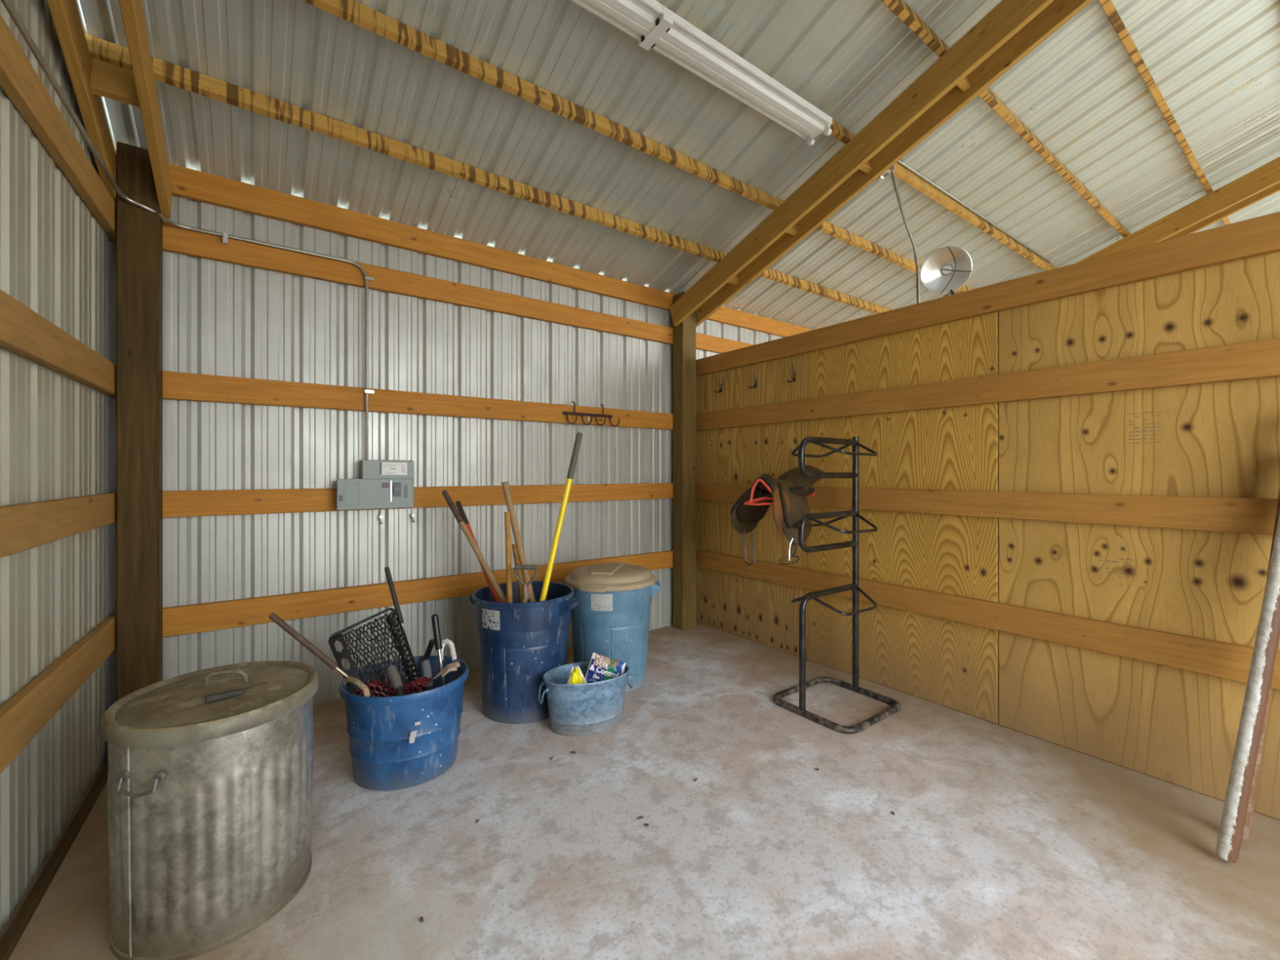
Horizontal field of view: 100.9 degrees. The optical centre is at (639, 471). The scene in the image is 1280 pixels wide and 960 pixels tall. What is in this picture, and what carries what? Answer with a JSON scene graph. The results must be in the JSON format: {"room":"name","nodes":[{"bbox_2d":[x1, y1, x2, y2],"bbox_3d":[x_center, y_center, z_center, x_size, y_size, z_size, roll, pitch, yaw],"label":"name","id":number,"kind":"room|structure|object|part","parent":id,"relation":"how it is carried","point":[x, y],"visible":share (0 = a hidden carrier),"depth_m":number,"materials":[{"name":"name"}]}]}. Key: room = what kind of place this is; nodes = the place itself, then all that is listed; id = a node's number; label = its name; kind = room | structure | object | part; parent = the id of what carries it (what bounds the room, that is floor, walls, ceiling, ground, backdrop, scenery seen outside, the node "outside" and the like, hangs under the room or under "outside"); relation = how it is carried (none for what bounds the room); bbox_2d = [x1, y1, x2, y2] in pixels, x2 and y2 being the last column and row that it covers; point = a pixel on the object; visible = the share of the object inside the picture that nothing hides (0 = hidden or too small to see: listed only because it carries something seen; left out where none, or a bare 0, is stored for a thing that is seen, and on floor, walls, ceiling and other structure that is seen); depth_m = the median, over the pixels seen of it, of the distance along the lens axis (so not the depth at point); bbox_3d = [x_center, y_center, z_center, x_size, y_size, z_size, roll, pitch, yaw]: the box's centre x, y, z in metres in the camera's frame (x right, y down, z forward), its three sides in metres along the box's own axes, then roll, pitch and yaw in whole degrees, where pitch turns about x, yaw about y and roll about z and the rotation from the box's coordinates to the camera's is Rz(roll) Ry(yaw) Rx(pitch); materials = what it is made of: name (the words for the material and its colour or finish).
{"room":"farm building","nodes":[
{"label":"farm building","id":0,"kind":"room"},
{"bbox_2d":[0,0,115,959],"bbox_3d":[-1.016,-0.997,0.312,0.073,4.815,5.511,0,0,-34],"label":"wall","id":1,"kind":"structure","parent":0,"point":[58,215],"depth_m":1.85,"materials":[{"name":"grey metal"}]},
{"bbox_2d":[0,0,373,459],"bbox_3d":[-1.704,-0.691,1.574,0.963,1.241,3.239,0,0,-14],"label":"conduit","id":2,"kind":"object","parent":1,"relation":"attached to","point":[7,4],"visible":1,"depth_m":2.53,"materials":[{"name":"silver metal"}]},
{"bbox_2d":[108,149,812,707],"bbox_3d":[1.708,-0.095,5.703,10.973,2.970,0.130,0,0,-36],"label":"wall","id":3,"kind":"structure","parent":0,"point":[477,353],"depth_m":3.30,"materials":[{"name":"grey metal"}]},
{"bbox_2d":[115,141,162,702],"bbox_3d":[-2.445,-0.070,2.586,0.150,2.980,0.140,0,0,-36],"label":"post","id":4,"kind":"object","parent":3,"relation":"attached to","point":[139,231],"depth_m":2.53,"materials":[{"name":"brown wood"}]},
{"bbox_2d":[335,459,413,510],"bbox_3d":[-1.605,0.074,3.212,0.423,0.295,0.118,0,0,-36],"label":"breaker panel","id":5,"kind":"object","parent":3,"relation":"attached to","point":[381,483],"visible":1,"depth_m":3.18,"materials":[{"name":"grey metal"}]},
{"bbox_3d":[-1.540,0.081,3.201,0.041,0.030,0.003,0,0,-36],"label":"warning plate","id":6,"kind":"part","parent":5,"relation":"part of","materials":[{"name":"white plastic"}]},
{"bbox_2d":[382,465,405,474],"bbox_3d":[-1.505,-0.017,3.239,0.127,0.058,0.001,0,0,-36],"label":"label","id":7,"kind":"object","parent":5,"relation":"on","point":[387,469],"depth_m":3.24,"materials":[{"name":"grey paper"}]},
{"bbox_2d":[393,482,400,496],"bbox_3d":[-1.488,0.106,3.236,0.044,0.084,0.008,0,0,-36],"label":"switch","id":8,"kind":"object","parent":5,"relation":"attached to","point":[397,486],"depth_m":3.23,"materials":[{"name":"grey"}]},
{"bbox_2d":[377,515,382,524],"bbox_3d":[-1.621,0.299,3.300,0.024,0.060,0.049,0,0,-36],"label":"clip","id":9,"kind":"object","parent":3,"relation":"attached to","point":[380,517],"visible":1,"depth_m":3.29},
{"bbox_2d":[409,513,415,522],"bbox_3d":[-1.467,0.299,3.412,0.024,0.060,0.049,0,0,-36],"label":"clip","id":10,"kind":"object","parent":3,"relation":"attached to","point":[412,515],"visible":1,"depth_m":3.40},
{"bbox_2d":[562,400,619,426],"bbox_3d":[-0.376,-0.454,4.147,0.491,0.178,0.057,0,0,-36],"label":"hook rack","id":11,"kind":"object","parent":3,"relation":"attached to","point":[566,413],"visible":1,"depth_m":4.14,"materials":[{"name":"brown metal"}]},
{"bbox_2d":[673,291,696,631],"bbox_3d":[0.393,-0.070,4.657,0.155,2.980,0.140,0,0,-36],"label":"post","id":12,"kind":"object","parent":3,"relation":"attached to","point":[684,334],"depth_m":4.60,"materials":[{"name":"brown wood"}]},
{"bbox_2d":[0,622,1279,959],"bbox_3d":[3.307,1.430,3.441,11.000,0.120,5.660,0,0,-36],"label":"floor","id":13,"kind":"structure","parent":0,"point":[1000,842],"depth_m":1.91,"materials":[{"name":"concrete"}]},
{"bbox_2d":[99,660,318,959],"bbox_3d":[-1.367,1.014,1.720,0.565,0.711,0.565,0,0,-36],"label":"can","id":14,"kind":"object","parent":13,"relation":"on","point":[210,805],"visible":0.99,"depth_m":1.52,"materials":[{"name":"grey metal"}]},
{"bbox_3d":[-1.375,0.859,1.451,0.126,0.062,0.027,0,0,2],"label":"handle","id":15,"kind":"part","parent":14,"relation":"part of","materials":[{"name":"grey metal"}]},
{"bbox_3d":[-1.367,0.729,1.720,0.548,0.059,0.548,0,0,-36],"label":"lid","id":16,"kind":"part","parent":14,"relation":"part of","materials":[{"name":"grey metal"}]},
{"bbox_3d":[-1.372,0.680,1.753,0.127,0.044,0.011,0,0,-11],"label":"lid handle","id":17,"kind":"part","parent":14,"relation":"part of","materials":[{"name":"grey metal"}]},
{"bbox_2d":[204,682,266,703],"bbox_3d":[-1.262,0.690,1.655,0.029,0.025,0.158,0,0,44],"label":"pick","id":18,"kind":"object","parent":14,"relation":"on","point":[225,695],"visible":1,"depth_m":1.63,"materials":[{"name":"grey metal"}]},
{"bbox_2d":[338,613,469,791],"bbox_3d":[-1.090,1.034,2.470,0.552,0.671,0.519,0,0,-36],"label":"tub","id":19,"kind":"object","parent":13,"relation":"on","point":[397,742],"depth_m":2.29,"materials":[{"name":"blue plastic"}]},
{"bbox_2d":[268,613,371,695],"bbox_3d":[-1.399,0.845,2.365,0.440,0.472,0.028,0,0,-24],"label":"handle","id":20,"kind":"object","parent":19,"relation":"in","point":[328,661],"visible":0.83,"depth_m":2.33,"materials":[{"name":"beige wood"}]},
{"bbox_3d":[-1.252,0.942,2.321,0.271,0.078,0.029,0,0,39],"label":"rope handle","id":21,"kind":"part","parent":19,"relation":"part of","materials":[{"name":"beige fabric"}]},
{"bbox_2d":[328,607,425,697],"bbox_3d":[-1.224,0.881,2.469,0.395,0.432,0.268,0,0,-36],"label":"basket","id":22,"kind":"object","parent":19,"relation":"in","point":[407,660],"visible":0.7,"depth_m":2.50,"materials":[{"name":"black plastic"}]},
{"bbox_3d":[-1.231,0.882,2.481,0.292,0.376,0.193,0,0,31],"label":"panel","id":23,"kind":"part","parent":22,"relation":"part of","materials":[{"name":"black plastic"}]},
{"bbox_2d":[354,676,432,697],"bbox_3d":[-1.121,1.071,2.417,0.313,0.231,0.143,0,0,0],"label":"rope","id":24,"kind":"object","parent":19,"relation":"in","point":[416,682],"visible":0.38,"depth_m":2.40,"materials":[{"name":"red fabric"}]},
{"bbox_3d":[-1.074,0.971,2.358,0.174,0.194,0.046,0,0,34],"label":"foam handle","id":25,"kind":"part","parent":19,"relation":"part of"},
{"bbox_2d":[384,566,414,676],"bbox_3d":[-1.225,0.772,2.710,0.240,0.556,0.026,0,0,27],"label":"handle","id":26,"kind":"object","parent":19,"relation":"in","point":[388,576],"visible":0.53,"depth_m":2.73,"materials":[{"name":"black metal"}]},
{"bbox_3d":[-1.081,0.935,2.670,0.097,0.185,0.030,0,0,14],"label":"dark paddle handle","id":27,"kind":"part","parent":19,"relation":"part of","materials":[{"name":"black plastic"}]},
{"bbox_3d":[-1.000,1.014,2.490,0.047,0.241,0.116,0,0,-36],"label":"foam handle","id":28,"kind":"part","parent":19,"relation":"part of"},
{"bbox_3d":[-0.981,0.889,2.582,0.099,0.380,0.034,0,0,33],"label":"short handle","id":29,"kind":"part","parent":19,"relation":"part of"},
{"bbox_3d":[-0.959,0.887,2.634,0.088,0.107,0.038,0,0,-8],"label":"rope handle","id":30,"kind":"part","parent":19,"relation":"part of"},
{"bbox_2d":[469,581,580,724],"bbox_3d":[-0.680,1.034,3.100,0.580,0.672,0.580,0,0,-25],"label":"trash can","id":31,"kind":"object","parent":13,"relation":"on","point":[519,642],"visible":0.84,"depth_m":2.88,"materials":[{"name":"plastic"}]},
{"bbox_2d":[441,489,506,603],"bbox_3d":[-0.896,0.576,3.103,0.750,0.928,0.037,0,0,29],"label":"tool","id":32,"kind":"object","parent":31,"relation":"in","point":[455,511],"visible":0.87,"depth_m":3.14,"materials":[{"name":"brown wood"}]},
{"bbox_2d":[455,500,501,602],"bbox_3d":[-0.918,0.632,3.186,0.720,0.894,0.034,0,0,42],"label":"tool","id":33,"kind":"object","parent":31,"relation":"in","point":[459,505],"visible":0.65,"depth_m":3.30,"materials":[{"name":"orange"}]},
{"bbox_3d":[-0.962,0.770,3.202,0.069,0.090,0.138,0,0,20],"label":"handle","id":34,"kind":"part","parent":31,"relation":"part of","materials":[{"name":"blue plastic"}]},
{"bbox_2d":[504,511,512,603],"bbox_3d":[-0.733,0.749,2.976,0.031,1.044,0.132,0,0,-31],"label":"tool","id":35,"kind":"object","parent":31,"relation":"in","point":[507,514],"visible":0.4,"depth_m":2.99,"materials":[{"name":"brown wood"}]},
{"bbox_2d":[511,543,522,602],"bbox_3d":[-0.699,0.857,3.197,0.228,0.833,0.031,0,0,40],"label":"tool","id":36,"kind":"object","parent":31,"relation":"in","point":[516,558],"visible":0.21,"depth_m":3.23,"materials":[{"name":"brown wood"}]},
{"bbox_2d":[502,481,535,602],"bbox_3d":[-0.674,0.567,3.087,0.404,1.020,0.038,0,0,38],"label":"tool","id":37,"kind":"object","parent":31,"relation":"in","point":[516,532],"visible":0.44,"depth_m":3.11,"materials":[{"name":"brown wood"}]},
{"bbox_2d":[514,564,537,602],"bbox_3d":[-0.658,0.903,2.946,0.177,0.779,0.086,0,0,31],"label":"shovel","id":38,"kind":"object","parent":31,"relation":"in","point":[525,593],"visible":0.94,"depth_m":2.92,"materials":[{"name":"brown wood"}]},
{"bbox_2d":[521,583,529,599],"bbox_3d":[-0.634,0.661,2.930,0.042,0.082,0.042,0,0,-36],"label":"socket","id":39,"kind":"object","parent":38,"relation":"attached to","point":[525,593],"depth_m":2.92,"materials":[{"name":"brown wood"}]},
{"bbox_2d":[539,432,582,601],"bbox_3d":[-0.498,0.471,3.009,0.374,1.406,0.037,0,0,-32],"label":"tool","id":40,"kind":"object","parent":31,"relation":"in","point":[579,435],"visible":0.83,"depth_m":3.02,"materials":[{"name":"yellow"}]},
{"bbox_3d":[-0.399,0.770,2.998,0.069,0.090,0.138,0,0,20],"label":"handle","id":41,"kind":"part","parent":31,"relation":"part of","materials":[{"name":"blue plastic"}]},
{"bbox_2d":[538,661,633,736],"bbox_3d":[-0.289,1.230,2.880,0.516,0.281,0.330,0,0,-36],"label":"bucket","id":42,"kind":"object","parent":13,"relation":"on","point":[594,708],"visible":0.87,"depth_m":2.75,"materials":[{"name":"grey metal"}]},
{"bbox_3d":[-0.512,1.170,2.789,0.038,0.088,0.108,0,0,-22],"label":"ring handle","id":43,"kind":"part","parent":42,"relation":"part of","materials":[{"name":"metal"}]},
{"bbox_2d":[566,666,586,684],"bbox_3d":[-0.327,1.103,2.771,0.169,0.154,0.071,0,0,-9],"label":"bag","id":44,"kind":"object","parent":42,"relation":"in","point":[576,677],"visible":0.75,"depth_m":2.78,"materials":[{"name":"yellow plastic"}]},
{"bbox_2d":[585,652,626,683],"bbox_3d":[-0.189,1.101,2.901,0.243,0.216,0.090,0,0,-10],"label":"bag","id":45,"kind":"object","parent":42,"relation":"in","point":[601,668],"visible":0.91,"depth_m":2.89,"materials":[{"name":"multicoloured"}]},
{"bbox_3d":[-0.066,1.170,2.971,0.038,0.088,0.108,0,0,-22],"label":"ring handle","id":46,"kind":"part","parent":42,"relation":"part of","materials":[{"name":"metal"}]},
{"bbox_2d":[560,562,662,693],"bbox_3d":[-0.195,0.997,3.480,0.636,0.746,0.596,0,0,-36],"label":"can","id":47,"kind":"object","parent":13,"relation":"on","point":[611,619],"visible":0.8,"depth_m":3.26,"materials":[{"name":"blue plastic"}]},
{"bbox_3d":[-0.212,0.633,3.468,0.140,0.021,0.370,0,0,10],"label":"raised panel","id":48,"kind":"part","parent":47,"relation":"part of","materials":[{"name":"beige plastic"}]},
{"bbox_3d":[-0.195,0.676,3.480,0.600,0.088,0.600,0,0,-36],"label":"lid","id":49,"kind":"part","parent":47,"relation":"part of","materials":[{"name":"beige plastic"}]},
{"bbox_3d":[0.104,0.770,3.501,0.069,0.090,0.138,0,0,-4],"label":"handle","id":50,"kind":"part","parent":47,"relation":"part of","materials":[{"name":"blue plastic"}]},
{"bbox_2d":[773,436,901,733],"bbox_3d":[1.152,0.576,3.106,0.580,1.588,0.547,0,0,-36],"label":"rack","id":51,"kind":"object","parent":13,"relation":"on","point":[803,685],"visible":1,"depth_m":3.10,"materials":[{"name":"black metal"}]},
{"bbox_3d":[1.116,0.350,3.129,0.548,0.227,0.037,0,0,-36],"label":"loop arm","id":52,"kind":"part","parent":51,"relation":"part of"},
{"bbox_3d":[1.116,-0.083,3.129,0.548,0.242,0.037,0,0,-36],"label":"loop arm","id":53,"kind":"part","parent":51,"relation":"part of"},
{"bbox_3d":[1.120,1.021,3.132,0.538,0.658,0.037,0,0,-36],"label":"short post","id":54,"kind":"part","parent":51,"relation":"part of","materials":[{"name":"black metal"}]},
{"bbox_3d":[1.151,1.351,3.105,0.577,0.037,0.547,0,0,-36],"label":"frame","id":55,"kind":"part","parent":51,"relation":"part of","materials":[{"name":"black metal"}]},
{"bbox_3d":[1.345,0.569,3.297,0.037,1.562,0.038,0,0,-36],"label":"tall post","id":56,"kind":"part","parent":51,"relation":"part of","materials":[{"name":"black metal"}]},
{"bbox_2d":[1215,512,1279,863],"bbox_3d":[2.272,0.551,1.905,0.506,1.616,0.053,0,0,-14],"label":"leaning pole","id":57,"kind":"object","parent":13,"relation":"on","point":[1268,634],"visible":1,"depth_m":1.87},
{"bbox_2d":[1241,489,1279,840],"bbox_3d":[2.359,0.636,1.985,0.330,1.441,0.048,0,0,-12],"label":"leaning pole","id":58,"kind":"object","parent":13,"relation":"on","point":[1247,826],"visible":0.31,"depth_m":1.94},
{"bbox_2d":[46,0,1279,329],"bbox_3d":[3.383,-2.316,3.795,11.887,2.084,5.458,0,0,-36],"label":"ceiling","id":59,"kind":"structure","parent":0,"point":[1081,130],"depth_m":3.10,"materials":[{"name":"grey metal"}]},
{"bbox_2d":[570,0,832,146],"bbox_3d":[0.085,-2.009,2.420,2.460,0.078,0.188,0,0,-36],"label":"strip light","id":60,"kind":"object","parent":59,"relation":"attached to","point":[655,27],"visible":1,"depth_m":2.59,"materials":[{"name":"white paint"}]},
{"bbox_2d":[877,160,1050,303],"bbox_3d":[2.891,-1.617,4.350,3.402,1.087,0.197,0,0,-36],"label":"hanging cable","id":61,"kind":"object","parent":59,"relation":"hanging from","point":[891,170],"visible":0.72,"depth_m":3.46,"materials":[{"name":"silver metal"}]},
{"bbox_2d":[696,211,1279,820],"bbox_3d":[1.945,0.179,2.859,0.090,2.382,4.870,0,0,-36],"label":"wall","id":62,"kind":"structure","parent":0,"point":[1070,491],"depth_m":2.68,"materials":[{"name":"brown wood"}]},
{"bbox_2d":[714,377,722,392],"bbox_3d":[0.678,-0.748,4.531,0.063,0.136,0.065,0,0,-36],"label":"coat hook","id":63,"kind":"object","parent":62,"relation":"attached to","point":[721,384],"visible":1,"depth_m":4.54,"materials":[{"name":"black metal"}]},
{"bbox_3d":[0.866,0.203,4.337,0.012,2.327,1.207,0,0,-36],"label":"plywood panel","id":64,"kind":"part","parent":62,"relation":"part of","materials":[{"name":"brown wood"}]},
{"bbox_2d":[748,371,756,388],"bbox_3d":[0.908,-0.736,4.217,0.063,0.136,0.065,0,0,-36],"label":"coat hook","id":65,"kind":"object","parent":62,"relation":"attached to","point":[755,380],"visible":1,"depth_m":4.22,"materials":[{"name":"black metal"}]},
{"bbox_2d":[743,479,815,505],"bbox_3d":[0.987,0.130,3.572,0.618,0.172,0.200,0,0,-36],"label":"bracket","id":66,"kind":"object","parent":62,"relation":"attached to","point":[752,502],"visible":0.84,"depth_m":3.43,"materials":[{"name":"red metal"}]},
{"bbox_3d":[0.940,0.181,3.642,0.612,0.066,0.015,0,0,-34],"label":"arm","id":67,"kind":"part","parent":66,"relation":"part of","materials":[{"name":"red metal"}]},
{"bbox_2d":[730,465,823,565],"bbox_3d":[0.955,0.299,3.584,0.560,0.694,0.477,0,0,-36],"label":"saddle","id":68,"kind":"object","parent":66,"relation":"on","point":[789,491],"visible":0.91,"depth_m":3.51,"materials":[{"name":"brown leather"}]},
{"bbox_3d":[0.837,0.207,3.619,0.348,0.315,0.180,0,0,-36],"label":"panel","id":69,"kind":"part","parent":68,"relation":"part of","materials":[{"name":"black leather"}]},
{"bbox_3d":[0.944,0.135,3.659,0.410,0.079,0.091,0,0,-36],"label":"under panel","id":70,"kind":"part","parent":68,"relation":"part of","materials":[{"name":"black leather"}]},
{"bbox_3d":[0.957,0.228,3.428,0.381,0.369,0.142,0,0,-36],"label":"panel","id":71,"kind":"part","parent":68,"relation":"part of","materials":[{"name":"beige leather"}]},
{"bbox_3d":[1.004,0.060,3.598,0.464,0.215,0.350,0,0,-36],"label":"seat","id":72,"kind":"part","parent":68,"relation":"part of","materials":[{"name":"brown leather"}]},
{"bbox_3d":[1.044,0.135,3.523,0.410,0.079,0.091,0,0,-36],"label":"under panel","id":73,"kind":"part","parent":68,"relation":"part of","materials":[{"name":"black leather"}]},
{"bbox_2d":[786,364,795,382],"bbox_3d":[1.129,-0.732,3.913,0.063,0.136,0.065,0,0,-36],"label":"coat hook","id":74,"kind":"object","parent":62,"relation":"attached to","point":[794,373],"visible":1,"depth_m":3.92,"materials":[{"name":"black metal"}]},
{"bbox_3d":[1.582,0.203,3.356,0.012,2.327,1.217,0,0,-36],"label":"plywood panel","id":75,"kind":"part","parent":62,"relation":"part of","materials":[{"name":"brown wood"}]},
{"bbox_2d":[920,245,972,297],"bbox_3d":[1.855,-1.172,3.201,0.217,0.359,0.222,0,0,-8],"label":"lamp","id":76,"kind":"object","parent":62,"relation":"on","point":[946,269],"visible":0.94,"depth_m":3.23,"materials":[{"name":"silver metal"}]},
{"bbox_2d":[942,264,952,274],"bbox_3d":[1.901,-1.252,3.268,0.052,0.070,0.074,0,0,37],"label":"bulb socket","id":77,"kind":"object","parent":76,"relation":"attached to","point":[944,266],"depth_m":3.25,"materials":[{"name":"white ceramic"}]},
{"bbox_3d":[1.924,0.175,2.844,0.038,0.140,4.870,0,0,-36],"label":"rail","id":78,"kind":"part","parent":62,"relation":"part of","materials":[{"name":"brown wood"}]},
{"bbox_3d":[1.924,-0.939,2.844,0.038,0.145,4.870,0,0,-36],"label":"plate","id":79,"kind":"part","parent":62,"relation":"part of","materials":[{"name":"brown wood"}]},
{"bbox_3d":[1.924,-0.448,2.844,0.038,0.146,4.870,0,0,-36],"label":"rail","id":80,"kind":"part","parent":62,"relation":"part of","materials":[{"name":"brown wood"}]},
{"bbox_3d":[1.924,0.776,2.844,0.038,0.142,4.870,0,0,-36],"label":"rail","id":81,"kind":"part","parent":62,"relation":"part of","materials":[{"name":"brown wood"}]},
{"bbox_3d":[2.301,0.203,2.370,0.012,2.327,1.217,0,0,-36],"label":"plywood panel","id":82,"kind":"part","parent":62,"relation":"part of","materials":[{"name":"brown wood"}]}
]}

